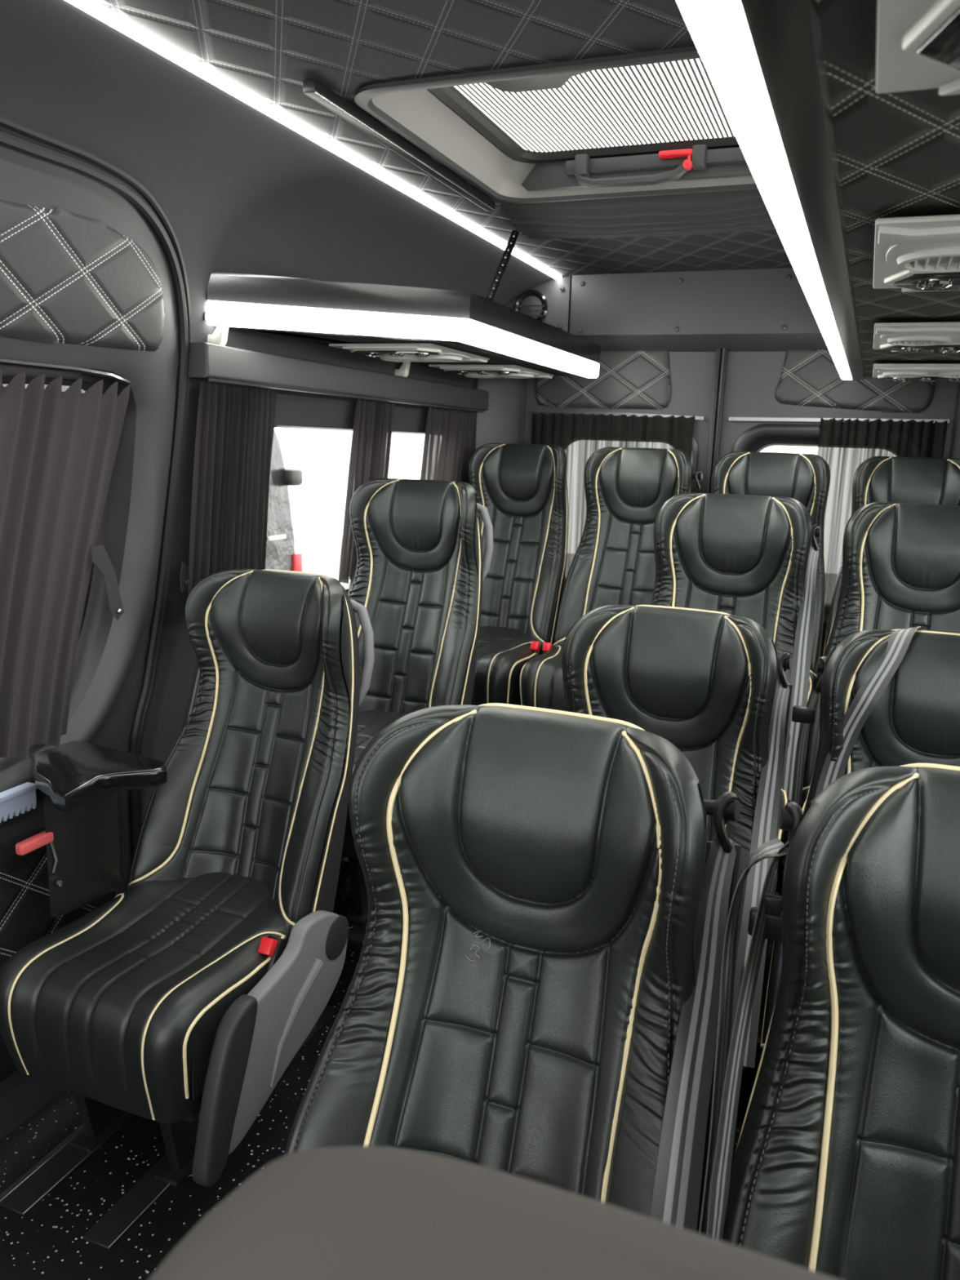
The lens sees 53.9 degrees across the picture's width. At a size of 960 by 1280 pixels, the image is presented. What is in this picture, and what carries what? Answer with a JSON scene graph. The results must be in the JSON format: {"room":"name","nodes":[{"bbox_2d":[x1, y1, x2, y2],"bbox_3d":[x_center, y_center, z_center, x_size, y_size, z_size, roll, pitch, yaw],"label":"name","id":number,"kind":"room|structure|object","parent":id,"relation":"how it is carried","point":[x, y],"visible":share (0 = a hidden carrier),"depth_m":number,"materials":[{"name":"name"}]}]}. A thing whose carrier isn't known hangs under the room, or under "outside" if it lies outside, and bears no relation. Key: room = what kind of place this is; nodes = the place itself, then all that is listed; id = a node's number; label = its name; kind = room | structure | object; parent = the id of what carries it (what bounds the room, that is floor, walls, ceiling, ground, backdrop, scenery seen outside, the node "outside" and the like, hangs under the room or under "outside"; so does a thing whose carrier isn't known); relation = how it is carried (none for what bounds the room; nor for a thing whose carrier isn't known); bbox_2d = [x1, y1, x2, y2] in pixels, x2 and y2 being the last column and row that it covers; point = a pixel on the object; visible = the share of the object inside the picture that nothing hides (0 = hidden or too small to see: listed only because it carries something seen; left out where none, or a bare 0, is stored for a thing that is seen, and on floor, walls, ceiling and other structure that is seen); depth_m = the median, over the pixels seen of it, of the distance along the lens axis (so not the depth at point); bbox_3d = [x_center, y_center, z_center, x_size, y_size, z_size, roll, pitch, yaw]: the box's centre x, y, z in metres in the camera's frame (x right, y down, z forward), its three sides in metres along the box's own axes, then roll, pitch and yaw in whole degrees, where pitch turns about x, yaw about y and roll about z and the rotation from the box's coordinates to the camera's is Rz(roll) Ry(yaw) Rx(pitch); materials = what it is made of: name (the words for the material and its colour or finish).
{"room":"vehicle interior","nodes":[
{"label":"vehicle interior","id":0,"kind":"room"},
{"bbox_2d":[0,0,564,1140],"bbox_3d":[-0.669,-0.003,1.943,0.462,2.036,4.240,7,13,21],"label":"wall","id":1,"kind":"structure","parent":0,"point":[240,190],"depth_m":2.06,"materials":[{"name":"grey plastic"}]},
{"bbox_2d":[0,114,191,1101],"bbox_3d":[-1.060,0.145,1.330,0.346,1.864,2.019,7,13,24],"label":"door","id":2,"kind":"structure","parent":1,"relation":"in","point":[91,277],"depth_m":1.92,"materials":[{"name":"grey plastic"}]},
{"bbox_2d":[0,370,130,758],"bbox_3d":[-0.973,-0.074,1.560,0.131,0.749,1.035,7,13,21],"label":"curtain","id":3,"kind":"object","parent":2,"relation":"in","point":[58,448],"visible":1,"depth_m":1.86,"materials":[{"name":"fabric"}]},
{"bbox_2d":[90,545,124,620],"bbox_3d":[-0.782,-0.118,1.991,0.010,0.165,0.085,7,13,21],"label":"tie","id":4,"kind":"object","parent":3,"relation":"attached to","point":[100,557],"visible":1,"depth_m":1.99,"materials":[{"name":"fabric"}]},
{"bbox_2d":[207,323,228,346],"bbox_3d":[-0.597,-0.697,2.151,0.047,0.080,0.024,7,13,21],"label":"coat hook","id":5,"kind":"object","parent":1,"relation":"attached to","point":[220,336],"visible":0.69,"depth_m":2.14,"materials":[{"name":"white plastic"}]},
{"bbox_2d":[186,342,488,412],"bbox_3d":[-0.303,-0.779,2.923,0.095,0.081,1.825,7,13,21],"label":"pelmet","id":6,"kind":"object","parent":1,"relation":"attached to","point":[212,362],"visible":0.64,"depth_m":2.49,"materials":[{"name":"grey plastic"}]},
{"bbox_2d":[187,381,277,596],"bbox_3d":[-0.608,-0.343,2.344,0.088,0.557,0.330,7,13,21],"label":"curtain","id":7,"kind":"object","parent":6,"relation":"hanging from","point":[235,424],"visible":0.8,"depth_m":2.30,"materials":[{"name":"black fabric"}]},
{"bbox_2d":[179,561,189,592],"bbox_3d":[-0.702,-0.151,2.254,0.010,0.073,0.035,7,13,21],"label":"tie","id":8,"kind":"object","parent":7,"relation":"attached to","point":[184,575],"visible":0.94,"depth_m":2.25,"materials":[{"name":"fabric"}]},
{"bbox_2d":[338,399,395,583],"bbox_3d":[-0.352,-0.464,2.967,0.091,0.557,0.260,7,13,21],"label":"curtain","id":9,"kind":"object","parent":6,"relation":"hanging from","point":[371,445],"visible":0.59,"depth_m":2.90,"materials":[{"name":"black fabric"}]},
{"bbox_2d":[420,407,475,483],"bbox_3d":[-0.121,-0.575,3.532,0.090,0.557,0.500,7,13,21],"label":"curtain","id":10,"kind":"object","parent":6,"relation":"hanging from","point":[449,433],"visible":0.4,"depth_m":3.44,"materials":[{"name":"grey fabric"}]},
{"bbox_2d":[275,425,425,589],"bbox_3d":[-0.385,-0.428,3.105,0.124,0.512,1.200,7,13,21],"label":"trim","id":11,"kind":"structure","parent":1,"relation":"attached to","point":[346,586],"depth_m":2.82,"materials":[{"name":"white plastic"}]},
{"bbox_2d":[204,271,600,377],"bbox_3d":[-0.112,-0.881,2.746,0.529,0.113,1.589,7,13,21],"label":"rack","id":12,"kind":"object","parent":1,"relation":"attached to","point":[321,312],"visible":0.86,"depth_m":2.23,"materials":[{"name":"grey plastic"}]},
{"bbox_2d":[328,342,488,362],"bbox_3d":[-0.188,-0.799,2.650,0.300,0.024,0.410,7,13,21],"label":"air vent","id":13,"kind":"object","parent":12,"relation":"attached to","point":[392,352],"visible":1,"depth_m":2.53,"materials":[{"name":"white plastic"}]},
{"bbox_2d":[364,353,379,356],"bbox_3d":[-0.295,-0.781,2.587,0.042,0.008,0.034,7,13,21],"label":"light","id":14,"kind":"object","parent":13,"relation":"on","point":[366,354],"depth_m":2.57,"materials":[{"name":"silver metal"}]},
{"bbox_2d":[342,346,418,349],"bbox_3d":[-0.258,-0.768,2.477,0.224,0.009,0.022,7,13,21],"label":"speaker grille","id":15,"kind":"object","parent":13,"relation":"attached to","point":[343,347],"depth_m":2.47,"materials":[{"name":"black plastic"}]},
{"bbox_2d":[389,353,404,356],"bbox_3d":[-0.225,-0.773,2.560,0.042,0.008,0.034,7,13,21],"label":"light","id":16,"kind":"object","parent":13,"relation":"on","point":[391,354],"depth_m":2.55,"materials":[{"name":"silver metal"}]},
{"bbox_2d":[414,353,429,356],"bbox_3d":[-0.156,-0.765,2.533,0.042,0.008,0.034,7,13,21],"label":"light","id":17,"kind":"object","parent":13,"relation":"on","point":[415,354],"depth_m":2.52,"materials":[{"name":"silver metal"}]},
{"bbox_2d":[428,364,554,378],"bbox_3d":[0.047,-0.910,3.223,0.300,0.024,0.410,7,13,21],"label":"air vent","id":18,"kind":"object","parent":12,"relation":"attached to","point":[468,371],"visible":1,"depth_m":3.10,"materials":[{"name":"white plastic"}]},
{"bbox_2d":[456,372,467,374],"bbox_3d":[-0.060,-0.893,3.161,0.042,0.008,0.034,7,13,21],"label":"light","id":19,"kind":"object","parent":18,"relation":"on","point":[458,373],"depth_m":3.15,"materials":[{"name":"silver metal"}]},
{"bbox_2d":[440,366,503,369],"bbox_3d":[-0.023,-0.880,3.051,0.224,0.009,0.022,7,13,21],"label":"speaker grille","id":20,"kind":"object","parent":18,"relation":"attached to","point":[442,367],"depth_m":3.05,"materials":[{"name":"black plastic"}]},
{"bbox_2d":[476,372,488,374],"bbox_3d":[0.009,-0.885,3.134,0.042,0.008,0.034,7,13,21],"label":"light","id":21,"kind":"object","parent":18,"relation":"on","point":[478,373],"depth_m":3.12,"materials":[{"name":"silver metal"}]},
{"bbox_2d":[497,372,510,375],"bbox_3d":[0.079,-0.877,3.107,0.042,0.008,0.034,7,13,21],"label":"light","id":22,"kind":"object","parent":18,"relation":"on","point":[500,373],"depth_m":3.10,"materials":[{"name":"silver metal"}]},
{"bbox_2d":[395,361,410,377],"bbox_3d":[-0.246,-0.864,3.007,0.047,0.080,0.024,7,13,21],"label":"coat hook","id":23,"kind":"object","parent":1,"relation":"attached to","point":[403,371],"visible":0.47,"depth_m":3.00,"materials":[{"name":"white plastic"}]},
{"bbox_2d":[467,377,523,484],"bbox_3d":[0.013,-0.411,3.779,0.225,1.530,0.160,7,13,21],"label":"trim","id":24,"kind":"structure","parent":1,"relation":"attached to","point":[502,420],"depth_m":3.64,"materials":[{"name":"grey plastic"}]},
{"bbox_2d":[514,289,547,321],"bbox_3d":[0.186,-1.219,3.463,0.128,0.128,0.025,7,13,21],"label":"speaker","id":25,"kind":"object","parent":1,"relation":"attached to","point":[531,303],"visible":0.74,"depth_m":3.46},
{"bbox_2d":[506,275,572,332],"bbox_3d":[0.167,-1.184,3.574,0.392,0.336,0.145,7,13,21],"label":"trim","id":26,"kind":"structure","parent":1,"relation":"attached to","point":[558,312],"depth_m":3.44,"materials":[{"name":"grey plastic"}]},
{"bbox_2d":[346,929,761,1052],"bbox_3d":[0.208,0.825,2.203,2.020,0.024,0.045,7,13,21],"label":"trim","id":27,"kind":"structure","parent":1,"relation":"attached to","point":[355,939],"depth_m":2.38,"materials":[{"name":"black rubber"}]},
{"bbox_2d":[558,267,828,351],"bbox_3d":[0.839,-1.147,3.310,1.124,0.256,0.177,7,13,21],"label":"trim","id":28,"kind":"structure","parent":1,"relation":"attached to","point":[765,309],"depth_m":3.28,"materials":[{"name":"grey plastic"}]},
{"bbox_2d":[0,999,745,1279],"bbox_3d":[0.084,1.091,1.935,2.200,0.050,4.400,7,13,21],"label":"floor","id":29,"kind":"structure","parent":0,"point":[47,1242],"depth_m":1.83,"materials":[{"name":"plastic"}]},
{"bbox_2d":[0,1114,136,1216],"bbox_3d":[-0.731,0.992,2.135,0.077,0.008,0.810,7,13,21],"label":"rail","id":30,"kind":"object","parent":29,"relation":"on","point":[42,1179],"visible":0.28,"depth_m":1.84,"materials":[{"name":"black metal"}]},
{"bbox_2d":[0,568,374,1187],"bbox_3d":[-0.579,0.454,1.979,0.588,1.134,0.783,6,12,18],"label":"passenger seat","id":31,"kind":"object","parent":29,"relation":"on","point":[180,1002],"visible":0.98,"depth_m":1.95,"materials":[{"name":"black leather"}]},
{"bbox_2d":[0,871,313,1124],"bbox_3d":[-0.626,0.681,1.902,0.444,0.230,0.511,7,13,21],"label":"seat cushion","id":32,"kind":"object","parent":31,"relation":"on","point":[122,1006],"depth_m":1.73,"materials":[{"name":"black leather"}]},
{"bbox_2d":[82,1004,338,1250],"bbox_3d":[-0.541,1.013,2.063,0.062,0.008,0.805,7,13,21],"label":"rail","id":33,"kind":"object","parent":29,"relation":"on","point":[112,1227],"visible":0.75,"depth_m":1.78,"materials":[{"name":"black metal"}]},
{"bbox_2d":[148,1145,839,1279],"bbox_3d":[-0.010,0.833,0.166,0.556,1.171,0.638,7,13,21],"label":"seat","id":34,"kind":"object","parent":29,"relation":"on","point":[367,1212],"visible":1,"depth_m":0.33,"materials":[{"name":"grey fabric"}]},
{"bbox_2d":[284,702,741,1233],"bbox_3d":[-0.050,0.696,0.910,0.468,1.134,0.772,7,13,21],"label":"passenger seat","id":35,"kind":"object","parent":29,"relation":"on","point":[533,993],"visible":0.85,"depth_m":1.05,"materials":[{"name":"black leather"}]},
{"bbox_2d":[561,604,792,1069],"bbox_3d":[0.256,0.550,1.657,0.468,1.134,0.772,7,13,21],"label":"passenger seat","id":36,"kind":"object","parent":29,"relation":"on","point":[713,685],"visible":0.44,"depth_m":1.77,"materials":[{"name":"black leather"}]},
{"bbox_2d":[698,763,959,1279],"bbox_3d":[0.380,0.746,0.740,0.471,1.134,0.783,6,12,18],"label":"passenger seat","id":37,"kind":"object","parent":29,"relation":"on","point":[846,1166],"visible":0.94,"depth_m":0.91,"materials":[{"name":"black leather"}]},
{"bbox_2d":[760,626,959,1060],"bbox_3d":[0.687,0.595,1.486,0.466,1.143,0.780,6,12,19],"label":"passenger seat","id":38,"kind":"object","parent":29,"relation":"on","point":[889,698],"visible":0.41,"depth_m":1.64,"materials":[{"name":"black leather"}]},
{"bbox_2d":[96,0,792,276],"bbox_3d":[0.110,-0.910,1.435,1.180,0.001,4.220,7,13,21],"label":"ceiling","id":39,"kind":"structure","parent":0,"point":[268,48],"depth_m":1.48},
{"bbox_2d":[65,0,561,279],"bbox_3d":[-0.414,-0.977,1.708,0.022,0.012,3.750,7,13,21],"label":"light strip","id":40,"kind":"object","parent":39,"relation":"attached to","point":[91,7],"visible":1,"depth_m":1.74,"materials":[{"name":"white plastic"}]},
{"bbox_2d":[302,78,495,211],"bbox_3d":[-0.133,-1.025,2.006,0.026,0.023,0.860,7,13,21],"label":"handrail","id":41,"kind":"object","parent":39,"relation":"attached to","point":[313,88],"visible":1,"depth_m":1.87,"materials":[{"name":"black plastic"}]},
{"bbox_2d":[485,230,519,300],"bbox_3d":[0.064,-1.019,2.553,0.022,0.240,0.347,4,12,11],"label":"strap","id":42,"kind":"object","parent":39,"relation":"hanging from","point":[494,287],"visible":0.98,"depth_m":2.54,"materials":[{"name":"black"}]},
{"bbox_2d":[354,45,759,203],"bbox_3d":[0.288,-1.023,1.862,0.826,0.094,0.806,7,13,21],"label":"roof hatch","id":43,"kind":"object","parent":39,"relation":"attached to","point":[431,113],"visible":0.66,"depth_m":2.05,"materials":[{"name":"grey plastic"}]},
{"bbox_2d":[500,189,776,239],"bbox_3d":[0.488,-1.066,2.409,0.800,0.052,0.360,7,13,21],"label":"ceiling panel","id":44,"kind":"object","parent":39,"relation":"attached to","point":[735,211],"visible":0.82,"depth_m":2.34,"materials":[{"name":"grey fabric"}]},
{"bbox_2d":[329,807,802,1115],"bbox_3d":[0.526,0.705,2.991,2.060,0.303,1.730,7,13,21],"label":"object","id":45,"kind":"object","parent":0,"point":[344,903],"depth_m":2.43,"materials":[{"name":"plastic"}]},
{"bbox_2d":[339,478,493,925],"bbox_3d":[-0.305,0.137,2.614,0.498,1.134,0.783,6,12,18],"label":"passenger seat","id":46,"kind":"object","parent":45,"relation":"on","point":[420,571],"visible":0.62,"depth_m":2.74,"materials":[{"name":"black leather"}]},
{"bbox_2d":[342,710,407,857],"bbox_3d":[-0.344,0.364,2.535,0.444,0.230,0.511,7,13,21],"label":"seat cushion","id":47,"kind":"object","parent":46,"relation":"on","point":[371,722],"depth_m":2.61,"materials":[{"name":"black leather"}]},
{"bbox_2d":[467,443,568,705],"bbox_3d":[0.040,-0.119,3.340,0.434,1.134,0.772,7,13,21],"label":"passenger seat","id":48,"kind":"object","parent":45,"relation":"on","point":[522,488],"visible":0.66,"depth_m":3.44,"materials":[{"name":"black leather"}]},
{"bbox_2d":[471,626,550,705],"bbox_3d":[-0.015,0.107,3.264,0.420,0.230,0.511,7,13,21],"label":"seat cushion","id":49,"kind":"object","parent":48,"relation":"on","point":[503,651],"depth_m":3.04,"materials":[{"name":"black leather"}]},
{"bbox_2d":[520,446,702,711],"bbox_3d":[0.452,-0.072,3.181,0.434,1.134,0.772,7,13,21],"label":"passenger seat","id":50,"kind":"object","parent":45,"relation":"on","point":[613,562],"visible":0.53,"depth_m":3.32,"materials":[{"name":"black leather"}]},
{"bbox_2d":[520,640,566,711],"bbox_3d":[0.396,0.155,3.105,0.420,0.230,0.511,7,13,21],"label":"seat cushion","id":51,"kind":"object","parent":50,"relation":"on","point":[541,677],"depth_m":2.93,"materials":[{"name":"black leather"}]},
{"bbox_2d":[650,492,821,894],"bbox_3d":[0.559,0.223,2.342,0.468,1.134,0.772,7,13,21],"label":"passenger seat","id":52,"kind":"object","parent":45,"relation":"on","point":[757,558],"visible":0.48,"depth_m":2.46,"materials":[{"name":"black leather"}]},
{"bbox_2d":[774,785,787,894],"bbox_3d":[0.499,0.449,2.267,0.444,0.230,0.511,7,13,21],"label":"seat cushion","id":53,"kind":"object","parent":52,"relation":"on","point":[784,793],"depth_m":2.16,"materials":[{"name":"black leather"}]},
{"bbox_2d":[711,451,830,701],"bbox_3d":[0.863,-0.025,3.022,0.434,1.134,0.772,7,13,21],"label":"passenger seat","id":54,"kind":"object","parent":45,"relation":"on","point":[805,478],"visible":0.29,"depth_m":3.12,"materials":[{"name":"black leather"}]},
{"bbox_2d":[800,502,959,811],"bbox_3d":[0.991,0.272,2.174,0.459,1.134,0.772,7,13,21],"label":"passenger seat","id":55,"kind":"object","parent":45,"relation":"on","point":[901,561],"visible":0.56,"depth_m":2.32,"materials":[{"name":"black leather"}]},
{"bbox_2d":[822,456,959,656],"bbox_3d":[1.274,0.022,2.863,0.434,1.134,0.772,7,13,21],"label":"passenger seat","id":56,"kind":"object","parent":45,"relation":"on","point":[894,479],"visible":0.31,"depth_m":3.00,"materials":[{"name":"black leather"}]},
{"bbox_2d":[520,351,959,458],"bbox_3d":[0.865,-0.285,3.543,2.120,2.036,0.001,7,13,21],"label":"wall","id":57,"kind":"structure","parent":0,"point":[524,380],"depth_m":3.69,"materials":[{"name":"grey plastic"}]},
{"bbox_2d":[523,380,526,444],"bbox_3d":[0.157,-0.373,3.840,0.075,1.640,0.020,7,13,21],"label":"trim","id":58,"kind":"structure","parent":57,"relation":"attached to","point":[526,380],"depth_m":3.71,"materials":[{"name":"black plastic"}]},
{"bbox_2d":[524,350,715,493],"bbox_3d":[0.503,-0.336,3.695,0.734,1.550,0.066,7,13,21],"label":"door","id":59,"kind":"structure","parent":57,"relation":"in","point":[656,382],"depth_m":3.51,"materials":[{"name":"grey plastic"}]},
{"bbox_2d":[531,412,694,585],"bbox_3d":[0.480,-0.477,3.633,0.625,0.765,0.032,7,13,21],"label":"curtain","id":60,"kind":"object","parent":59,"relation":"hanging from","point":[580,435],"visible":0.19,"depth_m":3.60,"materials":[{"name":"black fabric"}]},
{"bbox_2d":[704,347,728,493],"bbox_3d":[0.842,-0.302,3.536,0.040,1.570,0.025,7,13,21],"label":"trim","id":61,"kind":"structure","parent":57,"relation":"attached to","point":[718,351],"depth_m":3.42,"materials":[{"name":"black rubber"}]},
{"bbox_2d":[719,350,958,689],"bbox_3d":[1.214,-0.254,3.416,0.768,1.550,0.103,7,13,25],"label":"door","id":62,"kind":"structure","parent":57,"relation":"in","point":[790,384],"depth_m":3.32,"materials":[{"name":"grey plastic"}]},
{"bbox_2d":[817,417,947,636],"bbox_3d":[1.359,-0.378,3.292,0.400,0.768,0.035,7,13,21],"label":"curtain","id":63,"kind":"object","parent":62,"relation":"hanging from","point":[845,445],"visible":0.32,"depth_m":3.27,"materials":[{"name":"black fabric"}]},
{"bbox_3d":[0.829,0.169,1.363,0.462,2.036,4.240,7,13,21],"label":"wall","id":64,"kind":"structure","parent":0,"visible":0},
{"bbox_2d":[676,0,959,380],"bbox_3d":[0.667,-0.535,1.219,0.527,0.113,3.911,7,13,21],"label":"rack","id":65,"kind":"object","parent":64,"relation":"attached to","point":[828,156],"visible":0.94,"depth_m":0.76,"materials":[{"name":"grey plastic"}]},
{"bbox_2d":[676,0,852,379],"bbox_3d":[0.660,-0.505,1.229,0.509,0.047,3.909,7,13,21],"label":"diffuser","id":66,"kind":"object","parent":65,"relation":"attached to","point":[780,71],"depth_m":0.70,"materials":[{"name":"white plastic"}]},
{"bbox_2d":[872,213,959,292],"bbox_3d":[0.621,-0.442,1.103,0.300,0.024,0.410,7,13,21],"label":"air vent","id":67,"kind":"object","parent":65,"relation":"attached to","point":[913,254],"visible":1,"depth_m":1.06,"materials":[{"name":"white plastic"}]},
{"bbox_2d":[901,287,959,292],"bbox_3d":[0.691,-0.478,1.274,0.224,0.009,0.022,7,13,21],"label":"air vent","id":68,"kind":"object","parent":67,"relation":"attached to","point":[904,290],"depth_m":1.31,"materials":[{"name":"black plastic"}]},
{"bbox_2d":[916,280,951,289],"bbox_3d":[0.588,-0.459,1.222,0.042,0.008,0.034,7,13,21],"label":"light","id":69,"kind":"object","parent":67,"relation":"on","point":[924,285],"depth_m":1.21,"materials":[{"name":"silver metal"}]},
{"bbox_2d":[872,321,959,353],"bbox_3d":[0.937,-0.590,1.862,0.300,0.024,0.410,7,13,21],"label":"air vent","id":70,"kind":"object","parent":65,"relation":"attached to","point":[928,336],"visible":1,"depth_m":1.79,"materials":[{"name":"white plastic"}]},
{"bbox_2d":[900,348,921,353],"bbox_3d":[0.904,-0.608,1.982,0.042,0.008,0.034,7,13,21],"label":"light","id":71,"kind":"object","parent":70,"relation":"on","point":[904,350],"depth_m":1.97,"materials":[{"name":"silver metal"}]},
{"bbox_2d":[939,348,959,353],"bbox_3d":[0.974,-0.600,1.955,0.042,0.008,0.034,7,13,21],"label":"light","id":72,"kind":"object","parent":70,"relation":"on","point":[943,350],"depth_m":1.94,"materials":[{"name":"silver metal"}]},
{"bbox_2d":[872,363,959,382],"bbox_3d":[1.252,-0.738,2.621,0.300,0.024,0.410,7,13,21],"label":"air vent","id":73,"kind":"object","parent":65,"relation":"attached to","point":[926,372],"visible":1,"depth_m":2.54,"materials":[{"name":"white plastic"}]},
{"bbox_2d":[892,377,907,381],"bbox_3d":[1.220,-0.755,2.741,0.042,0.008,0.034,7,13,21],"label":"light","id":74,"kind":"object","parent":73,"relation":"on","point":[893,379],"depth_m":2.73,"materials":[{"name":"silver metal"}]},
{"bbox_2d":[920,378,936,382],"bbox_3d":[1.289,-0.748,2.714,0.042,0.008,0.034,7,13,21],"label":"light","id":75,"kind":"object","parent":73,"relation":"on","point":[922,380],"depth_m":2.70,"materials":[{"name":"silver metal"}]},
{"bbox_2d":[949,378,959,382],"bbox_3d":[1.359,-0.740,2.687,0.042,0.008,0.034,7,13,21],"label":"light","id":76,"kind":"object","parent":73,"relation":"on","point":[950,380],"depth_m":2.68,"materials":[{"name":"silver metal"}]},
{"bbox_2d":[875,0,959,95],"bbox_3d":[0.322,-0.301,0.381,0.300,0.024,0.410,7,13,21],"label":"air vent","id":77,"kind":"object","parent":65,"relation":"attached to","point":[918,41],"visible":1,"depth_m":0.53,"materials":[{"name":"grey plastic"}]},
{"bbox_2d":[937,79,959,95],"bbox_3d":[0.393,-0.338,0.553,0.224,0.009,0.022,7,13,21],"label":"air vent","id":78,"kind":"object","parent":77,"relation":"attached to","point":[946,86],"depth_m":0.60,"materials":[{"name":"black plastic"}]},
{"bbox_2d":[951,391,959,458],"bbox_3d":[1.645,-0.224,3.148,0.215,1.530,0.160,7,13,21],"label":"trim","id":79,"kind":"structure","parent":64,"relation":"attached to","point":[955,454],"depth_m":3.13,"materials":[{"name":"grey plastic"}]},
{"label":"outside","id":80,"kind":"structure","parent":0,"visible":0},
{"bbox_2d":[293,532,350,584],"bbox_3d":[0.501,1.022,4.386,26.000,0.050,24.000,7,13,21],"label":"ground","id":81,"kind":"structure","parent":80,"point":[321,553],"depth_m":15.52,"materials":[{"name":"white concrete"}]},
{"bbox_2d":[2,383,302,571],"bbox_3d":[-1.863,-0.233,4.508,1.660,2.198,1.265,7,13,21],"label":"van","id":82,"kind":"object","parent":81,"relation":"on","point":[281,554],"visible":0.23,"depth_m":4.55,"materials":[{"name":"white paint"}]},
{"bbox_2d":[282,468,302,485],"bbox_3d":[-0.924,-0.793,4.594,0.100,0.080,0.100,7,13,21],"label":"mirror","id":83,"kind":"object","parent":82,"relation":"attached to","point":[291,477],"depth_m":4.55,"materials":[{"name":"black plastic"}]},
{"bbox_2d":[293,552,302,571],"bbox_3d":[-0.933,-0.368,4.760,0.055,0.140,0.065,7,13,21],"label":"tail light","id":84,"kind":"object","parent":82,"relation":"attached to","point":[297,557],"depth_m":4.73,"materials":[{"name":"red plastic"}]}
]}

